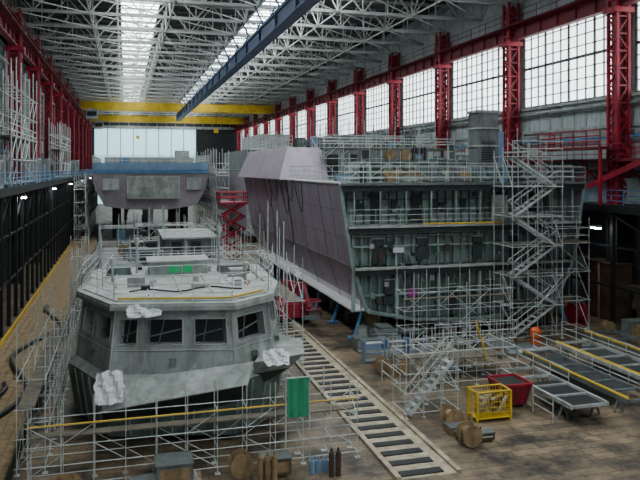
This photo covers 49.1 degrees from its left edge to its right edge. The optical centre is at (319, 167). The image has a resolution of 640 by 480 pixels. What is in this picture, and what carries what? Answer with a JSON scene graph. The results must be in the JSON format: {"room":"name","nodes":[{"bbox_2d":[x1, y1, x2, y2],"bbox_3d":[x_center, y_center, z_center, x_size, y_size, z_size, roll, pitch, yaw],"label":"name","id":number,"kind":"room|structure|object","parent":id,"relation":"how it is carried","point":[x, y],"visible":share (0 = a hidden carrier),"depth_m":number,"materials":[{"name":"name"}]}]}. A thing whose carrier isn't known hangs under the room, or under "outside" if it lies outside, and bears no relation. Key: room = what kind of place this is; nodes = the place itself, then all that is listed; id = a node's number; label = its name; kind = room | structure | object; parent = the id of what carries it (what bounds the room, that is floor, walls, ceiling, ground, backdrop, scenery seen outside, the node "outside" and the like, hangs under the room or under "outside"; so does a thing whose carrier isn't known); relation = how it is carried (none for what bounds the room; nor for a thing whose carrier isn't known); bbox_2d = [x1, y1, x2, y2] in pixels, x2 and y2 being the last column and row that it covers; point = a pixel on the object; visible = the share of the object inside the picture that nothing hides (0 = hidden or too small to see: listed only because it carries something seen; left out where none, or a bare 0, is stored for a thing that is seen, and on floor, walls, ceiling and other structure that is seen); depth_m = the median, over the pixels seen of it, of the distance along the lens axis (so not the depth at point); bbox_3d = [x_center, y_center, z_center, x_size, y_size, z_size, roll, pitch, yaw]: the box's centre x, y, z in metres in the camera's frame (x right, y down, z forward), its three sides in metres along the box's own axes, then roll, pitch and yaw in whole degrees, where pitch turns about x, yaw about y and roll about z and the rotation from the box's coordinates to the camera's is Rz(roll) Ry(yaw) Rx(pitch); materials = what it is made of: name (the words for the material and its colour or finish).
{"room":"shipyard hall","nodes":[
{"label":"shipyard hall","id":0,"kind":"room"},
{"bbox_2d":[0,0,81,283],"bbox_3d":[-39.644,-4.000,98.992,0.550,31.000,260.000,0,0,-16],"label":"wall","id":1,"kind":"structure","parent":0,"point":[16,3],"depth_m":76.97,"materials":[{"name":"metal"}]},
{"bbox_2d":[0,55,62,181],"bbox_3d":[-39.083,-4.500,99.149,1.076,12.000,260.000,0,0,-16],"label":"pipes","id":2,"kind":"object","parent":1,"relation":"attached to","point":[1,57],"visible":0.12,"depth_m":78.88,"materials":[{"name":"metal"}]},
{"bbox_2d":[0,0,93,128],"bbox_3d":[-38.345,-13.392,99.358,1.350,2.483,260.063,0,0,-16],"label":"crane runway girder","id":3,"kind":"object","parent":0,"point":[9,26],"visible":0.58,"depth_m":77.67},
{"bbox_2d":[90,112,247,138],"bbox_3d":[-45.791,-12.750,211.702,47.400,8.100,7.550,0,0,-16],"label":"crane","id":4,"kind":"object","parent":3,"relation":"on","point":[98,123],"visible":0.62,"depth_m":209.70,"materials":[{"name":"yellow paint"}]},
{"bbox_2d":[77,97,274,132],"bbox_3d":[-34.251,-12.750,170.279,47.400,8.100,7.550,0,0,-16],"label":"crane","id":5,"kind":"object","parent":3,"relation":"on","point":[91,107],"visible":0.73,"depth_m":168.21,"materials":[{"name":"yellow paint"}]},
{"bbox_2d":[92,112,237,201],"bbox_3d":[-51.071,-4.000,230.655,48.600,31.000,1.000,0,0,-16],"label":"wall","id":6,"kind":"structure","parent":0,"point":[225,139],"depth_m":234.22,"materials":[{"name":"metal"}]},
{"bbox_2d":[94,128,195,203],"bbox_3d":[-56.959,-0.650,229.248,32.540,24.300,0.350,0,0,-16],"label":"door","id":7,"kind":"structure","parent":6,"relation":"in","point":[107,141],"depth_m":229.02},
{"bbox_2d":[22,0,450,102],"bbox_3d":[-16.211,-19.525,105.520,49.200,0.550,260.000,0,0,-16],"label":"roof trusses","id":8,"kind":"structure","parent":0,"point":[181,11],"depth_m":98.64,"materials":[{"name":"metal"}]},
{"bbox_2d":[120,3,159,101],"bbox_3d":[-26.760,-19.590,102.582,4.620,0.220,260.000,0,0,-16],"label":"skylight window","id":9,"kind":"structure","parent":8,"relation":"attached to","point":[148,6],"depth_m":94.96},
{"bbox_2d":[85,99,252,115],"bbox_3d":[-43.964,-17.495,205.145,48.720,3.490,7.836,0,0,-16],"label":"roof truss","id":10,"kind":"object","parent":8,"relation":"attached to","point":[85,99],"visible":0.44,"depth_m":202.80,"materials":[{"name":"white metal"}]},
{"bbox_2d":[75,87,275,105],"bbox_3d":[-35.752,-17.495,175.667,48.720,3.490,7.836,0,0,-16],"label":"roof truss","id":11,"kind":"object","parent":8,"relation":"attached to","point":[78,87],"visible":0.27,"depth_m":171.23,"materials":[{"name":"white metal"}]},
{"bbox_2d":[72,83,281,105],"bbox_3d":[-33.699,-17.495,168.298,48.720,3.490,7.836,0,0,-16],"label":"roof truss","id":12,"kind":"object","parent":8,"relation":"attached to","point":[84,97],"visible":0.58,"depth_m":164.09,"materials":[{"name":"white metal"}]},
{"bbox_2d":[176,0,320,120],"bbox_3d":[-13.449,-14.016,97.466,2.135,3.632,175.000,0,0,-16],"label":"girder","id":13,"kind":"object","parent":12,"relation":"hanging from","point":[288,12],"visible":0.98,"depth_m":73.54,"materials":[{"name":"metal"}]},
{"bbox_2d":[69,79,288,102],"bbox_3d":[-31.647,-17.495,160.928,48.720,3.490,7.836,0,0,-16],"label":"roof truss","id":14,"kind":"object","parent":8,"relation":"attached to","point":[81,94],"visible":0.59,"depth_m":157.09,"materials":[{"name":"white metal"}]},
{"bbox_2d":[66,74,296,99],"bbox_3d":[-29.594,-17.495,153.559,48.720,3.490,7.836,0,0,-16],"label":"roof truss","id":15,"kind":"object","parent":8,"relation":"attached to","point":[81,90],"visible":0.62,"depth_m":149.32,"materials":[{"name":"white metal"}]},
{"bbox_2d":[63,69,304,96],"bbox_3d":[-27.541,-17.495,146.190,48.720,3.490,7.836,0,0,-16],"label":"roof truss","id":16,"kind":"object","parent":8,"relation":"attached to","point":[77,85],"visible":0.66,"depth_m":142.30,"materials":[{"name":"white metal"}]},
{"bbox_2d":[59,66,314,93],"bbox_3d":[-25.488,-17.495,138.820,48.720,3.490,7.836,0,0,-16],"label":"roof truss","id":17,"kind":"object","parent":8,"relation":"attached to","point":[164,84],"visible":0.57,"depth_m":135.32,"materials":[{"name":"white metal"}]},
{"bbox_2d":[55,58,324,89],"bbox_3d":[-23.435,-17.495,131.451,48.720,3.490,7.836,0,0,-16],"label":"roof truss","id":18,"kind":"object","parent":8,"relation":"attached to","point":[88,60],"visible":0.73,"depth_m":127.65,"materials":[{"name":"white metal"}]},
{"bbox_2d":[51,50,336,84],"bbox_3d":[-21.382,-17.495,124.081,48.720,3.490,7.836,0,0,-16],"label":"roof truss","id":19,"kind":"object","parent":8,"relation":"attached to","point":[68,70],"visible":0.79,"depth_m":120.30,"materials":[{"name":"white metal"}]},
{"bbox_2d":[46,41,349,80],"bbox_3d":[-19.329,-17.495,116.712,48.720,3.490,7.836,0,0,-16],"label":"roof truss","id":20,"kind":"object","parent":8,"relation":"attached to","point":[82,44],"visible":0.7,"depth_m":112.94,"materials":[{"name":"white metal"}]},
{"bbox_2d":[40,32,364,74],"bbox_3d":[-17.276,-17.495,109.343,48.720,3.490,7.836,0,0,-16],"label":"roof truss","id":21,"kind":"object","parent":8,"relation":"attached to","point":[58,56],"visible":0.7,"depth_m":105.36,"materials":[{"name":"white metal"}]},
{"bbox_2d":[33,21,381,68],"bbox_3d":[-15.223,-17.495,101.973,48.720,3.490,7.836,0,0,-16],"label":"roof truss","id":22,"kind":"object","parent":8,"relation":"attached to","point":[53,46],"visible":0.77,"depth_m":98.00,"materials":[{"name":"white metal"}]},
{"bbox_2d":[25,11,400,61],"bbox_3d":[-13.170,-17.495,94.604,48.720,3.490,7.836,0,0,-16],"label":"roof truss","id":23,"kind":"object","parent":8,"relation":"attached to","point":[48,36],"visible":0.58,"depth_m":90.83,"materials":[{"name":"white metal"}]},
{"bbox_2d":[20,0,423,53],"bbox_3d":[-11.118,-17.495,87.234,48.720,3.490,7.836,0,0,-16],"label":"roof truss","id":24,"kind":"object","parent":8,"relation":"attached to","point":[42,24],"visible":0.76,"depth_m":83.55,"materials":[{"name":"white metal"}]},
{"bbox_2d":[4,0,449,44],"bbox_3d":[-9.065,-17.495,79.865,48.720,3.490,7.836,0,0,-16],"label":"roof truss","id":25,"kind":"object","parent":8,"relation":"attached to","point":[31,9],"visible":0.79,"depth_m":77.87,"materials":[{"name":"white metal"}]},
{"bbox_2d":[181,0,284,102],"bbox_3d":[-11.106,-19.590,106.942,5.120,0.220,260.000,0,0,-16],"label":"skylight window","id":26,"kind":"structure","parent":8,"relation":"attached to","point":[266,13],"depth_m":97.83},
{"bbox_2d":[3,0,481,33],"bbox_3d":[-7.012,-17.495,72.496,48.720,3.490,7.836,0,0,-16],"label":"roof truss","id":27,"kind":"object","parent":8,"relation":"attached to","point":[458,17],"visible":0.92,"depth_m":71.98,"materials":[{"name":"white metal"}]},
{"bbox_2d":[171,0,520,20],"bbox_3d":[-4.959,-17.495,65.126,48.720,3.490,7.836,0,0,-16],"label":"roof truss","id":28,"kind":"object","parent":8,"relation":"attached to","point":[495,2],"visible":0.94,"depth_m":67.73,"materials":[{"name":"white metal"}]},
{"bbox_2d":[0,202,639,479],"bbox_3d":[-16.211,11.700,105.520,49.200,0.400,260.000,0,0,-16],"label":"floor","id":29,"kind":"structure","parent":0,"point":[582,445],"depth_m":30.21,"materials":[{"name":"concrete"}]},
{"bbox_2d":[4,7,25,283],"bbox_3d":[-30.499,-2.200,69.982,1.800,27.400,1.400,0,0,-16],"label":"column","id":30,"kind":"structure","parent":29,"relation":"on","point":[13,52],"depth_m":69.51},
{"bbox_2d":[25,35,42,263],"bbox_3d":[-34.605,-2.200,84.721,1.800,27.400,1.400,0,0,-16],"label":"column","id":31,"kind":"structure","parent":29,"relation":"on","point":[36,71],"depth_m":84.29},
{"bbox_2d":[40,55,54,248],"bbox_3d":[-38.710,-2.200,99.460,1.800,27.400,1.400,0,0,-16],"label":"column","id":32,"kind":"structure","parent":29,"relation":"on","point":[47,87],"depth_m":99.17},
{"bbox_2d":[0,169,97,336],"bbox_3d":[-36.492,5.911,94.683,3.690,11.178,250.054,0,0,-16],"label":"gallery","id":33,"kind":"object","parent":29,"relation":"on","point":[60,205],"visible":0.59,"depth_m":67.24,"materials":[{"name":"metal"}]},
{"bbox_2d":[0,57,70,186],"bbox_3d":[-32.381,-3.746,82.330,1.640,10.452,60.240,0,0,-16],"label":"scaffold","id":34,"kind":"object","parent":33,"relation":"on","point":[14,138],"visible":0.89,"depth_m":63.47,"materials":[{"name":"grey metal"}]},
{"bbox_2d":[0,158,78,187],"bbox_3d":[-34.385,-0.040,88.779,1.300,3.040,101.600,0,0,-16],"label":"cabinet","id":35,"kind":"object","parent":33,"relation":"on","point":[43,164],"visible":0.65,"depth_m":77.60,"materials":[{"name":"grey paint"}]},
{"bbox_2d":[0,224,103,479],"bbox_3d":[-22.590,11.350,59.106,3.700,0.300,174.000,0,0,-16],"label":"walkway","id":36,"kind":"object","parent":29,"relation":"on","point":[57,276],"visible":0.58,"depth_m":46.97,"materials":[{"name":"yellow paint"}]},
{"bbox_2d":[0,304,60,417],"bbox_3d":[-17.679,11.310,42.527,2.234,0.260,31.536,0,0,-14],"label":"hose","id":37,"kind":"object","parent":36,"relation":"on","point":[4,389],"visible":0.65,"depth_m":38.75,"materials":[{"name":"rubber"}]},
{"bbox_2d":[53,70,63,175],"bbox_3d":[-42.816,-2.200,114.199,1.800,27.400,1.400,0,0,-16],"label":"column","id":38,"kind":"structure","parent":29,"relation":"on","point":[57,97],"depth_m":113.93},
{"bbox_2d":[62,81,70,160],"bbox_3d":[-46.922,-2.200,128.938,1.800,27.400,1.400,0,0,-16],"label":"column","id":39,"kind":"structure","parent":29,"relation":"on","point":[65,105],"depth_m":128.50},
{"bbox_2d":[69,90,75,160],"bbox_3d":[-51.028,-2.200,143.676,1.800,27.400,1.400,0,0,-16],"label":"column","id":40,"kind":"structure","parent":29,"relation":"on","point":[71,111],"depth_m":143.46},
{"bbox_2d":[79,114,84,173],"bbox_3d":[-59.239,-2.200,173.154,1.800,27.400,1.400,0,0,-16],"label":"column","id":41,"kind":"structure","parent":29,"relation":"on","point":[80,120],"depth_m":172.91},
{"bbox_2d":[92,150,208,237],"bbox_3d":[-32.873,4.300,133.287,18.098,14.400,45.560,0,0,-16],"label":"ship hull","id":42,"kind":"object","parent":29,"relation":"on","point":[126,183],"visible":0.97,"depth_m":112.33,"materials":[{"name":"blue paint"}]},
{"bbox_2d":[73,148,228,243],"bbox_3d":[-30.878,3.991,126.867,23.640,15.019,39.240,0,0,-16],"label":"scaffold","id":43,"kind":"object","parent":29,"relation":"on","point":[85,184],"visible":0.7,"depth_m":119.66,"materials":[{"name":"grey metal"}]},
{"bbox_2d":[71,205,244,338],"bbox_3d":[-16.050,7.863,68.609,12.940,7.274,43.440,0,0,-16],"label":"scaffold","id":44,"kind":"object","parent":29,"relation":"on","point":[190,223],"visible":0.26,"depth_m":62.64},
{"bbox_2d":[99,228,225,268],"bbox_3d":[-13.074,8.475,57.553,9.300,6.050,14.500,0,0,-16],"label":"deckhouse","id":45,"kind":"object","parent":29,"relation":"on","point":[174,237],"visible":0.2,"depth_m":55.55,"materials":[{"name":"grey paint"}]},
{"bbox_2d":[118,240,163,262],"bbox_3d":[-14.234,6.548,55.378,3.470,1.203,6.624,0,0,-16],"label":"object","id":46,"kind":"object","parent":45,"relation":"on","point":[149,245],"visible":0.65,"depth_m":54.33,"materials":[{"name":"grey paint"}]},
{"bbox_2d":[116,228,222,247],"bbox_3d":[-21.661,10.251,101.353,15.310,2.498,13.805,0,0,-16],"label":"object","id":47,"kind":"object","parent":29,"relation":"on","point":[141,233],"visible":0.17,"depth_m":103.73,"materials":[{"name":"grey paint"}]},
{"bbox_2d":[68,226,304,436],"bbox_3d":[-6.658,7.330,34.266,10.637,8.340,13.490,0,0,-16],"label":"ship","id":48,"kind":"object","parent":29,"relation":"on","point":[195,343],"depth_m":29.84},
{"bbox_2d":[76,200,283,410],"bbox_3d":[-6.717,6.680,34.733,10.153,9.640,11.363,0,0,-16],"label":"scaffold","id":49,"kind":"object","parent":48,"relation":"attached to","point":[194,253],"depth_m":33.55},
{"bbox_2d":[13,214,360,479],"bbox_3d":[-7.011,7.140,34.483,13.040,8.720,17.640,0,0,-16],"label":"scaffold","id":50,"kind":"object","parent":29,"relation":"on","point":[29,398],"visible":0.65,"depth_m":27.36,"materials":[{"name":"metal"}]},
{"bbox_2d":[93,370,124,405],"bbox_3d":[-8.301,8.649,27.596,1.208,1.183,0.828,0,0,-16],"label":"tarpaulin","id":51,"kind":"object","parent":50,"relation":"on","point":[108,387],"visible":1,"depth_m":27.57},
{"bbox_2d":[126,304,161,317],"bbox_3d":[-7.293,5.906,29.139,1.529,0.539,0.672,0,0,-16],"label":"tarpaulin","id":52,"kind":"object","parent":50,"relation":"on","point":[134,311],"visible":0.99,"depth_m":29.02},
{"bbox_2d":[262,348,289,365],"bbox_3d":[-1.869,8.040,29.790,1.190,0.605,0.700,0,0,-16],"label":"tarpaulin","id":53,"kind":"object","parent":50,"relation":"on","point":[275,356],"visible":1,"depth_m":29.79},
{"bbox_2d":[51,447,340,479],"bbox_3d":[-4.436,10.928,25.579,10.400,1.144,1.827,0,0,-16],"label":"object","id":54,"kind":"object","parent":29,"relation":"on","point":[172,465],"visible":1,"depth_m":25.64,"materials":[{"name":"grey paint"}]},
{"bbox_2d":[216,191,247,260],"bbox_3d":[-9.539,7.017,75.977,3.140,8.967,3.200,0,0,-16],"label":"scissor lift","id":55,"kind":"object","parent":29,"relation":"on","point":[238,204],"visible":0.64,"depth_m":75.03,"materials":[{"name":"red paint"}]},
{"bbox_2d":[208,134,288,241],"bbox_3d":[-9.805,3.000,129.104,16.400,17.000,46.000,0,0,-16],"label":"block","id":56,"kind":"object","parent":29,"relation":"on","point":[236,158],"visible":0.17,"depth_m":116.23,"materials":[{"name":"grey paint"}]},
{"bbox_2d":[288,96,296,145],"bbox_3d":[-6.137,-2.200,156.182,1.800,27.400,1.400,0,0,-16],"label":"column","id":57,"kind":"structure","parent":29,"relation":"on","point":[292,116],"depth_m":155.91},
{"bbox_2d":[285,375,309,460],"bbox_3d":[-0.850,9.775,26.994,1.007,3.450,0.097,0,0,-16],"label":"panel","id":58,"kind":"object","parent":29,"relation":"on","point":[298,389],"visible":0.88,"depth_m":27.01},
{"bbox_2d":[274,279,321,322],"bbox_3d":[-1.841,9.820,50.955,2.360,3.337,7.240,0,0,-16],"label":"boom lift","id":59,"kind":"object","parent":29,"relation":"on","point":[307,306],"visible":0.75,"depth_m":51.18,"materials":[{"name":"red paint"}]},
{"bbox_2d":[305,89,314,138],"bbox_3d":[-2.031,-2.200,141.443,1.800,27.400,1.400,0,0,-16],"label":"column","id":60,"kind":"structure","parent":29,"relation":"on","point":[309,111],"depth_m":141.02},
{"bbox_2d":[220,253,461,479],"bbox_3d":[-7.472,11.430,67.532,2.650,0.140,86.120,0,0,-16],"label":"track","id":61,"kind":"object","parent":29,"relation":"on","point":[400,447],"visible":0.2,"depth_m":31.68,"materials":[{"name":"beige metal"}]},
{"bbox_2d":[351,323,401,352],"bbox_3d":[3.468,10.799,44.825,2.989,1.403,2.641,0,0,-16],"label":"crates","id":62,"kind":"object","parent":29,"relation":"on","point":[380,330],"visible":0.66,"depth_m":44.22,"materials":[{"name":"grey paint"}]},
{"bbox_2d":[373,347,415,376],"bbox_3d":[4.216,10.926,39.674,2.491,1.148,1.950,0,0,-16],"label":"crates","id":63,"kind":"object","parent":29,"relation":"on","point":[383,356],"visible":0.59,"depth_m":39.04,"materials":[{"name":"grey paint"}]},
{"bbox_2d":[362,335,428,363],"bbox_3d":[4.522,10.850,41.900,4.080,1.300,0.500,0,0,-16],"label":"racks","id":64,"kind":"object","parent":29,"relation":"on","point":[384,342],"visible":0.59,"depth_m":41.71,"materials":[{"name":"metal"}]},
{"bbox_2d":[270,263,541,330],"bbox_3d":[5.374,10.750,65.858,13.700,1.500,33.000,0,0,-16],"label":"blocks","id":65,"kind":"object","parent":29,"relation":"on","point":[368,320],"visible":0.1,"depth_m":52.06,"materials":[{"name":"grey paint"}]},
{"bbox_2d":[238,135,586,320],"bbox_3d":[4.985,3.680,66.710,19.809,13.960,38.150,0,0,-16],"label":"block","id":66,"kind":"object","parent":65,"relation":"on","point":[356,242],"visible":0.91,"depth_m":49.66,"materials":[{"name":"grey paint"}]},
{"bbox_2d":[258,178,302,275],"bbox_3d":[-4.092,6.148,66.853,1.279,10.510,23.066,0,0,-16],"label":"cables","id":67,"kind":"object","parent":66,"relation":"hanging from","point":[285,178],"visible":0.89,"depth_m":63.01,"materials":[{"name":"black rubber"}]},
{"bbox_2d":[293,134,444,150],"bbox_3d":[5.061,-2.582,76.594,13.828,1.764,14.662,0,0,-16],"label":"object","id":68,"kind":"object","parent":66,"relation":"on","point":[298,142],"visible":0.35,"depth_m":72.17,"materials":[{"name":"grey paint"}]},
{"bbox_2d":[358,146,467,160],"bbox_3d":[8.205,-1.207,60.223,10.958,1.213,5.429,0,0,-16],"label":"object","id":69,"kind":"object","parent":66,"relation":"on","point":[415,155],"visible":0.88,"depth_m":58.15,"materials":[{"name":"grey paint"}]},
{"bbox_2d":[257,135,573,182],"bbox_3d":[5.124,-1.014,66.571,17.843,4.029,36.552,0,0,-16],"label":"guard rail","id":70,"kind":"object","parent":66,"relation":"on","point":[275,142],"visible":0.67,"depth_m":49.66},
{"bbox_2d":[310,114,541,181],"bbox_3d":[6.648,-2.243,62.216,16.440,6.446,23.940,0,0,-16],"label":"scaffolding","id":71,"kind":"object","parent":66,"relation":"on","point":[435,142],"visible":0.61,"depth_m":64.82,"materials":[{"name":"grey metal"}]},
{"bbox_2d":[334,164,529,182],"bbox_3d":[9.705,0.364,52.931,16.912,1.272,6.874,0,0,-16],"label":"railing","id":72,"kind":"object","parent":66,"relation":"on","point":[390,177],"visible":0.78,"depth_m":50.88,"materials":[{"name":"metal"}]},
{"bbox_2d":[467,110,503,175],"bbox_3d":[13.389,-1.800,56.464,2.500,5.600,1.800,0,0,-16],"label":"trunk","id":73,"kind":"object","parent":66,"relation":"on","point":[485,142],"visible":0.94,"depth_m":55.70,"materials":[{"name":"grey paint"}]},
{"bbox_2d":[258,256,567,338],"bbox_3d":[5.491,10.450,66.202,17.110,2.195,36.000,0,0,-16],"label":"struts","id":74,"kind":"object","parent":29,"relation":"on","point":[545,317],"visible":0.26,"depth_m":50.84,"materials":[{"name":"blue paint"}]},
{"bbox_2d":[391,329,460,419],"bbox_3d":[4.986,9.700,33.154,2.840,3.600,1.840,0,0,-16],"label":"tower","id":75,"kind":"object","parent":29,"relation":"on","point":[441,369],"visible":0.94,"depth_m":32.76,"materials":[{"name":"grey metal"}]},
{"bbox_2d":[233,0,639,131],"bbox_3d":[5.920,-13.392,111.689,1.350,2.483,260.063,0,0,-16],"label":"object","id":76,"kind":"structure","parent":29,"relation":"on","point":[578,10],"depth_m":73.64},
{"bbox_2d":[394,324,479,343],"bbox_3d":[7.843,11.011,46.782,5.842,0.978,1.319,0,0,-16],"label":"crates","id":77,"kind":"object","parent":29,"relation":"on","point":[458,329],"visible":0.52,"depth_m":46.59,"materials":[{"name":"grey paint"}]},
{"bbox_2d":[411,282,518,388],"bbox_3d":[7.923,8.700,38.633,5.040,5.600,3.260,0,0,-16],"label":"scaffold","id":78,"kind":"object","parent":29,"relation":"on","point":[467,353],"visible":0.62,"depth_m":38.52,"materials":[{"name":"grey metal"}]},
{"bbox_2d":[439,404,495,447],"bbox_3d":[6.309,11.050,30.166,1.684,0.900,2.709,0,0,-16],"label":"drums","id":79,"kind":"object","parent":29,"relation":"on","point":[454,422],"visible":1,"depth_m":29.43,"materials":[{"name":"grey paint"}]},
{"bbox_2d":[467,383,511,422],"bbox_3d":[7.789,10.805,32.222,1.780,1.390,0.980,0,0,-16],"label":"mesh basket","id":80,"kind":"object","parent":29,"relation":"on","point":[482,408],"visible":0.99,"depth_m":31.98,"materials":[{"name":"metal"}]},
{"bbox_2d":[395,216,590,349],"bbox_3d":[12.050,7.500,46.747,15.142,8.000,2.630,0,0,-24],"label":"scaffold","id":81,"kind":"object","parent":29,"relation":"on","point":[576,241],"visible":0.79,"depth_m":45.65,"materials":[{"name":"grey metal"}]},
{"bbox_2d":[487,373,532,407],"bbox_3d":[9.232,10.900,34.122,1.580,1.200,1.694,0,0,-16],"label":"red skip","id":82,"kind":"object","parent":29,"relation":"on","point":[520,387],"visible":0.78,"depth_m":33.64,"materials":[{"name":"paint"}]},
{"bbox_2d":[381,321,639,422],"bbox_3d":[10.881,10.886,38.637,14.958,1.228,13.460,0,0,-16],"label":"rails","id":83,"kind":"object","parent":29,"relation":"on","point":[576,338],"visible":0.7,"depth_m":38.49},
{"bbox_2d":[473,335,555,356],"bbox_3d":[12.108,11.024,43.873,4.905,0.952,2.070,0,0,-16],"label":"crates","id":84,"kind":"object","parent":29,"relation":"on","point":[528,346],"visible":0.48,"depth_m":43.58,"materials":[{"name":"grey paint"}]},
{"bbox_2d":[492,140,563,341],"bbox_3d":[14.246,4.836,47.983,4.040,13.328,2.640,0,0,-16],"label":"stair tower","id":85,"kind":"object","parent":29,"relation":"on","point":[543,299],"visible":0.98,"depth_m":47.31,"materials":[{"name":"grey metal"}]},
{"bbox_2d":[501,366,608,418],"bbox_3d":[11.403,11.082,34.526,2.275,0.864,6.100,0,0,-16],"label":"frame","id":86,"kind":"object","parent":29,"relation":"on","point":[568,395],"visible":0.83,"depth_m":33.40,"materials":[{"name":"grey paint"}]},
{"bbox_2d":[565,302,588,325],"bbox_3d":[18.836,10.700,51.442,1.100,1.600,1.600,0,0,-16],"label":"cable reel","id":87,"kind":"object","parent":29,"relation":"on","point":[570,310],"visible":0.88,"depth_m":51.19,"materials":[{"name":"paint"}]},
{"bbox_2d":[523,349,639,412],"bbox_3d":[13.821,11.031,36.653,2.075,0.966,8.900,0,0,-16],"label":"frame","id":88,"kind":"object","parent":29,"relation":"on","point":[610,385],"visible":0.97,"depth_m":36.10,"materials":[{"name":"grey paint"}]},
{"bbox_2d":[556,340,639,379],"bbox_3d":[16.560,10.976,38.558,2.576,1.073,8.700,0,0,-16],"label":"frame","id":89,"kind":"object","parent":29,"relation":"on","point":[628,362],"visible":0.79,"depth_m":39.48,"materials":[{"name":"grey paint"}]},
{"bbox_2d":[563,251,639,322],"bbox_3d":[15.966,9.242,75.348,1.800,4.517,68.800,0,0,-16],"label":"store","id":90,"kind":"object","parent":29,"relation":"on","point":[598,306],"visible":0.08,"depth_m":52.95,"materials":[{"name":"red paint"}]},
{"bbox_2d":[567,188,639,322],"bbox_3d":[6.921,6.536,107.239,3.090,9.928,250.946,0,0,-16],"label":"gallery","id":91,"kind":"object","parent":29,"relation":"on","point":[614,210],"visible":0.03,"depth_m":50.77,"materials":[{"name":"metal"}]},
{"bbox_2d":[569,145,639,190],"bbox_3d":[21.333,0.620,53.435,0.880,4.694,10.605,0,0,-16],"label":"stair","id":92,"kind":"structure","parent":91,"relation":"on","point":[628,167],"depth_m":51.53,"materials":[{"name":"metal"}]},
{"bbox_2d":[584,329,639,354],"bbox_3d":[19.537,11.057,42.035,2.574,0.917,8.600,0,0,-16],"label":"frame","id":93,"kind":"object","parent":29,"relation":"on","point":[588,333],"visible":0.84,"depth_m":44.17,"materials":[{"name":"grey paint"}]},
{"bbox_2d":[599,318,639,344],"bbox_3d":[22.502,10.794,44.267,3.626,1.412,10.550,0,0,-16],"label":"crates","id":94,"kind":"object","parent":29,"relation":"on","point":[631,326],"visible":0.83,"depth_m":46.30,"materials":[{"name":"grey paint"}]},
{"bbox_2d":[238,0,639,317],"bbox_3d":[7.221,-4.000,112.048,0.550,31.000,260.000,0,0,-16],"label":"wall","id":95,"kind":"structure","parent":0,"point":[594,119],"depth_m":66.63,"materials":[{"name":"metal"}]},
{"bbox_2d":[297,110,305,140],"bbox_3d":[-3.029,-9.400,149.106,0.210,7.640,14.120,0,0,-16],"label":"window","id":96,"kind":"structure","parent":95,"relation":"in","point":[301,116],"depth_m":152.34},
{"bbox_2d":[315,103,326,137],"bbox_3d":[1.076,-9.400,134.367,0.210,7.640,14.120,0,0,-16],"label":"window","id":97,"kind":"structure","parent":95,"relation":"in","point":[321,110],"depth_m":137.42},
{"bbox_2d":[326,80,336,135],"bbox_3d":[2.075,-2.200,126.704,1.800,27.400,1.400,0,0,-16],"label":"column","id":98,"kind":"structure","parent":95,"relation":"attached to","point":[331,105],"depth_m":126.44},
{"bbox_2d":[338,95,353,134],"bbox_3d":[5.182,-9.400,119.629,0.210,7.640,14.120,0,0,-16],"label":"window","id":99,"kind":"structure","parent":95,"relation":"in","point":[346,104],"depth_m":121.90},
{"bbox_2d":[352,68,364,134],"bbox_3d":[6.180,-2.200,111.965,1.800,27.400,1.400,0,0,-16],"label":"column","id":100,"kind":"structure","parent":95,"relation":"attached to","point":[358,96],"depth_m":111.53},
{"bbox_2d":[366,84,387,131],"bbox_3d":[9.288,-9.400,104.890,0.210,7.640,14.120,0,0,-16],"label":"window","id":101,"kind":"structure","parent":95,"relation":"in","point":[377,97],"depth_m":106.95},
{"bbox_2d":[386,53,401,140],"bbox_3d":[10.286,-2.200,97.227,1.800,27.400,1.400,0,0,-16],"label":"column","id":102,"kind":"structure","parent":95,"relation":"attached to","point":[393,85],"depth_m":97.00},
{"bbox_2d":[402,69,446,126],"bbox_3d":[13.394,-9.400,90.151,0.210,7.640,14.120,0,0,-16],"label":"window","id":103,"kind":"structure","parent":95,"relation":"in","point":[418,90],"depth_m":91.28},
{"bbox_2d":[433,32,451,156],"bbox_3d":[14.392,-2.200,82.488,1.800,27.400,1.400,0,0,-16],"label":"column","id":104,"kind":"structure","parent":95,"relation":"attached to","point":[441,70],"depth_m":82.24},
{"bbox_2d":[452,48,516,118],"bbox_3d":[17.500,-9.400,75.412,0.210,7.640,14.120,0,0,-16],"label":"window","id":105,"kind":"structure","parent":95,"relation":"in","point":[476,79],"depth_m":76.39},
{"bbox_2d":[378,100,639,308],"bbox_3d":[6.766,2.730,111.921,0.855,15.540,260.000,0,0,-16],"label":"pipes","id":106,"kind":"object","parent":95,"relation":"attached to","point":[632,183],"visible":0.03,"depth_m":57.36,"materials":[{"name":"metal"}]},
{"bbox_2d":[499,2,522,167],"bbox_3d":[18.498,-2.200,67.749,1.800,27.400,1.400,0,0,-16],"label":"column","id":107,"kind":"structure","parent":95,"relation":"attached to","point":[510,90],"depth_m":67.52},
{"bbox_2d":[442,142,639,180],"bbox_3d":[7.554,-0.344,106.953,2.023,2.978,250.063,0,0,-16],"label":"gallery","id":108,"kind":"object","parent":95,"relation":"attached to","point":[624,160],"visible":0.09,"depth_m":55.92,"materials":[{"name":"red paint"}]},
{"bbox_2d":[537,129,617,204],"bbox_3d":[20.256,-0.049,55.475,1.695,5.598,8.091,0,0,-16],"label":"platform","id":109,"kind":"object","parent":108,"relation":"attached to","point":[599,148],"visible":0.83,"depth_m":52.97,"materials":[{"name":"paint"}]},
{"bbox_2d":[524,14,611,108],"bbox_3d":[21.605,-9.400,60.673,0.210,7.640,14.120,0,0,-16],"label":"window","id":110,"kind":"structure","parent":95,"relation":"in","point":[567,63],"depth_m":61.16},
{"bbox_2d":[602,0,634,262],"bbox_3d":[22.604,-2.200,53.010,1.800,27.400,1.400,0,0,-16],"label":"column","id":111,"kind":"structure","parent":95,"relation":"attached to","point":[623,233],"depth_m":52.62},
{"bbox_2d":[635,2,639,91],"bbox_3d":[25.711,-9.400,45.935,0.210,7.640,14.120,0,0,-16],"label":"window","id":112,"kind":"structure","parent":95,"relation":"in","point":[637,5],"depth_m":52.54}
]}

